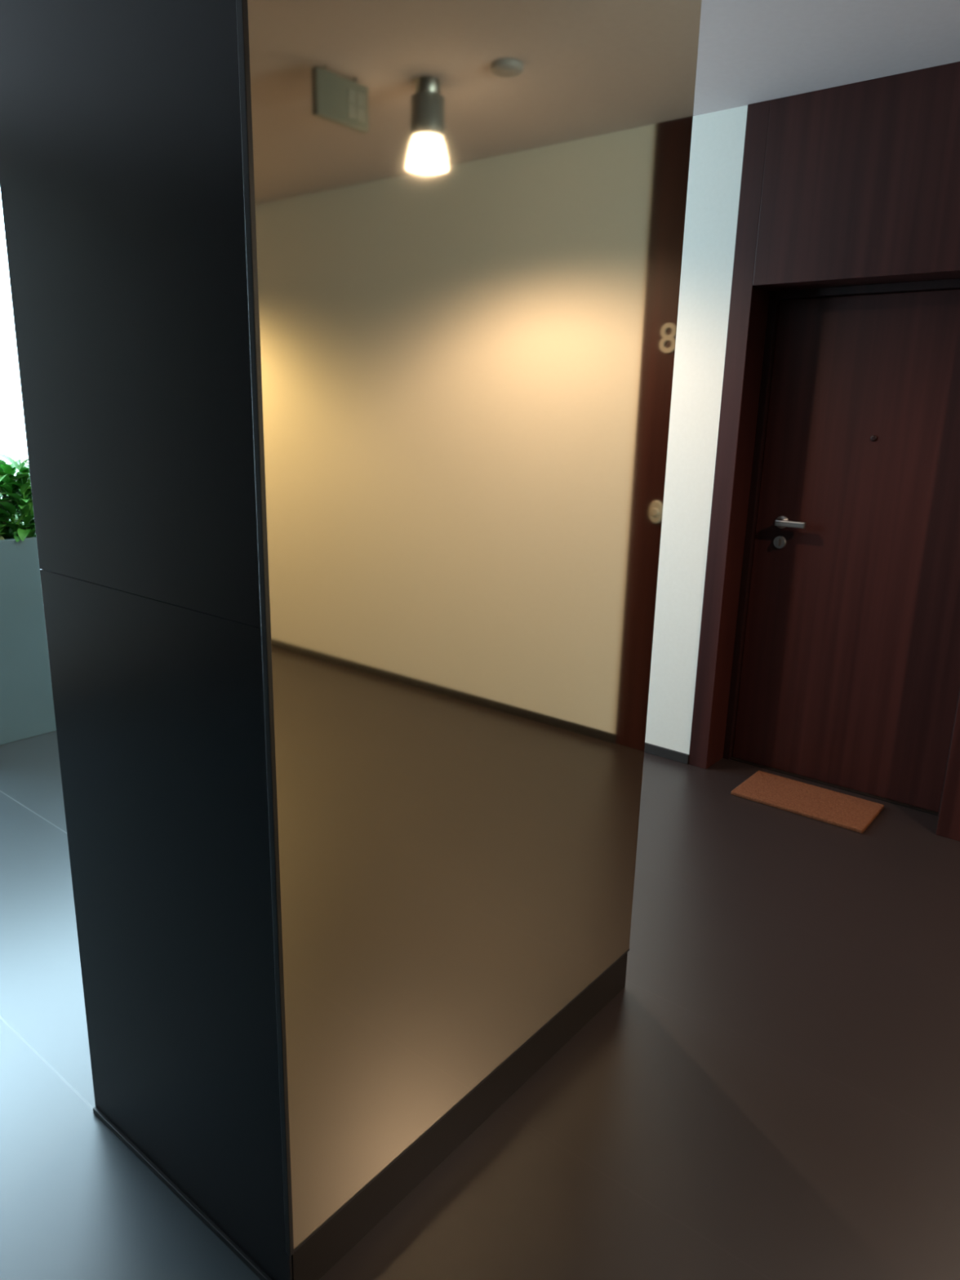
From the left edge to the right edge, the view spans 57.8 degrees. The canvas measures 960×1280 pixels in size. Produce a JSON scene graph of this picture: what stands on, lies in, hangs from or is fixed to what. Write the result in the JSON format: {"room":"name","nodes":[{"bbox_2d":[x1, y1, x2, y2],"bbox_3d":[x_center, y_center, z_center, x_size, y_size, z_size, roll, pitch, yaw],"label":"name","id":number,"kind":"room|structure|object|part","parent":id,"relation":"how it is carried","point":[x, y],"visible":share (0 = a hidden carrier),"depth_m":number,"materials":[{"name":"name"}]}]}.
{"room":"apartment building hallway","nodes":[
{"label":"apartment building hallway","id":0,"kind":"room"},
{"bbox_2d":[0,730,959,1279],"bbox_3d":[0.763,1.362,1.000,10.020,0.100,5.531,13,18,37],"label":"floor","id":1,"kind":"structure","parent":0,"point":[770,1090],"depth_m":1.99,"materials":[{"name":"tile"}]},
{"bbox_2d":[0,453,56,745],"bbox_3d":[-2.210,-0.221,4.015,0.518,1.309,1.138,13,18,37],"label":"planter box","id":2,"kind":"object","parent":1,"relation":"on","point":[27,710],"visible":0.43,"depth_m":3.92,"materials":[{"name":"paint"}]},
{"bbox_2d":[93,1106,271,1279],"bbox_3d":[-0.583,1.087,1.704,0.668,0.014,0.012,13,18,37],"label":"base strip","id":3,"kind":"object","parent":1,"relation":"on","point":[206,1220],"visible":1,"depth_m":1.69,"materials":[{"name":"grey metal"}]},
{"bbox_2d":[292,952,627,1279],"bbox_3d":[0.035,0.992,1.929,0.008,0.116,1.140,13,18,37],"label":"plinth","id":4,"kind":"object","parent":1,"relation":"on","point":[325,1248],"visible":0.92,"depth_m":1.79,"materials":[{"name":"black"}]},
{"bbox_2d":[730,770,884,833],"bbox_3d":[1.337,0.654,3.561,0.525,0.016,0.300,13,18,37],"label":"doormat","id":5,"kind":"object","parent":1,"relation":"on","point":[843,811],"visible":1,"depth_m":3.53,"materials":[{"name":"brown fabric"}]},
{"bbox_2d":[729,756,938,815],"bbox_3d":[1.506,0.615,3.749,0.873,0.006,0.070,13,18,37],"label":"threshold","id":6,"kind":"object","parent":1,"relation":"on","point":[775,770],"visible":0.57,"depth_m":3.70,"materials":[{"name":"black wood"}]},
{"bbox_3d":[-0.192,-0.292,1.810,0.654,2.649,1.136,13,18,37],"label":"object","id":7,"kind":"object","parent":1,"relation":"on","visible":0},
{"bbox_2d":[0,0,261,627],"bbox_3d":[-0.536,-0.772,1.227,0.664,1.444,0.006,13,18,37],"label":"panel","id":8,"kind":"object","parent":7,"relation":"attached to","point":[122,173],"visible":1,"depth_m":1.26,"materials":[{"name":"black laminate"}]},
{"bbox_2d":[40,568,293,1279],"bbox_3d":[-0.568,0.503,1.557,0.664,1.191,0.006,13,18,37],"label":"panel","id":9,"kind":"object","parent":7,"relation":"attached to","point":[159,706],"visible":1,"depth_m":1.51,"materials":[{"name":"black laminate"}]},
{"bbox_2d":[247,0,702,1248],"bbox_3d":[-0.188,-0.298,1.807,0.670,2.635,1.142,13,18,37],"label":"mirror","id":10,"kind":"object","parent":7,"relation":"attached to","point":[470,215],"depth_m":1.49,"materials":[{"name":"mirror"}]},
{"bbox_2d":[235,0,293,1256],"bbox_3d":[-0.292,-0.185,1.159,0.012,2.534,0.008,13,18,37],"label":"trim","id":11,"kind":"structure","parent":10,"relation":"attached to","point":[241,5],"depth_m":1.18,"materials":[{"name":"grey metal"}]},
{"bbox_2d":[293,948,629,1252],"bbox_3d":[0.039,0.935,1.911,0.011,0.005,1.142,13,18,37],"label":"rail","id":12,"kind":"object","parent":10,"relation":"attached to","point":[628,950],"visible":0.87,"depth_m":1.77,"materials":[{"name":"grey metal"}]},
{"bbox_2d":[644,105,747,754],"bbox_3d":[2.443,-0.439,2.633,9.620,2.649,0.300,13,18,37],"label":"wall","id":13,"kind":"structure","parent":0,"point":[717,138],"depth_m":3.61,"materials":[{"name":"paint"}]},
{"bbox_2d":[644,742,688,764],"bbox_3d":[2.313,0.850,2.841,9.620,0.045,0.012,13,18,37],"label":"baseboard","id":14,"kind":"structure","parent":13,"relation":"attached to","point":[682,757],"depth_m":3.97,"materials":[{"name":"black"}]},
{"bbox_2d":[688,100,770,768],"bbox_3d":[1.100,-0.742,3.675,0.087,2.649,0.306,13,18,37],"label":"door frame","id":15,"kind":"structure","parent":13,"relation":"attached to","point":[748,303],"depth_m":3.58,"materials":[{"name":"brown wood"}]},
{"bbox_2d":[722,61,959,841],"bbox_3d":[1.702,-0.606,3.206,1.463,2.649,0.306,13,18,37],"label":"door surround","id":16,"kind":"object","parent":13,"relation":"in","point":[860,191],"depth_m":3.10,"materials":[{"name":"brown wood"}]},
{"bbox_3d":[1.287,-0.443,3.622,0.142,0.139,0.058,13,18,37],"label":"handle","id":17,"kind":"part","parent":16,"relation":"part of","materials":[{"name":"silver metal"}]},
{"bbox_3d":[1.528,-0.354,3.494,0.933,2.010,0.080,13,18,37],"label":"frame","id":18,"kind":"part","parent":16,"relation":"part of","materials":[{"name":"brown wood"}]},
{"bbox_3d":[1.520,-1.625,3.115,0.933,0.639,0.306,13,18,37],"label":"header panel","id":19,"kind":"part","parent":16,"relation":"part of","materials":[{"name":"brown wood"}]},
{"bbox_3d":[2.064,-0.523,2.924,0.530,2.649,0.306,13,18,37],"label":"panel","id":20,"kind":"part","parent":16,"relation":"part of","materials":[{"name":"brown wood"}]},
{"bbox_3d":[1.569,-0.366,3.543,0.933,2.010,0.050,13,18,37],"label":"door","id":21,"kind":"structure","parent":16,"relation":"attached to","visible":0},
{"bbox_2d":[870,435,876,441],"bbox_3d":[1.528,-0.783,3.375,0.024,0.024,0.006,13,18,37],"label":"peephole","id":22,"kind":"object","parent":21,"relation":"attached to","point":[873,437],"visible":1,"depth_m":3.37,"materials":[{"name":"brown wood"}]},
{"bbox_2d":[732,288,959,812],"bbox_3d":[1.535,-0.344,3.507,0.869,1.972,0.045,13,18,37],"label":"door leaf","id":23,"kind":"structure","parent":13,"relation":"in","point":[850,677],"depth_m":3.48,"materials":[{"name":"brown wood"}]},
{"bbox_2d":[693,0,959,115],"bbox_3d":[0.830,-1.299,0.311,10.020,0.100,5.531,13,18,37],"label":"ceiling","id":24,"kind":"structure","parent":0,"point":[750,51],"depth_m":2.72,"materials":[{"name":"paint"}]}
]}

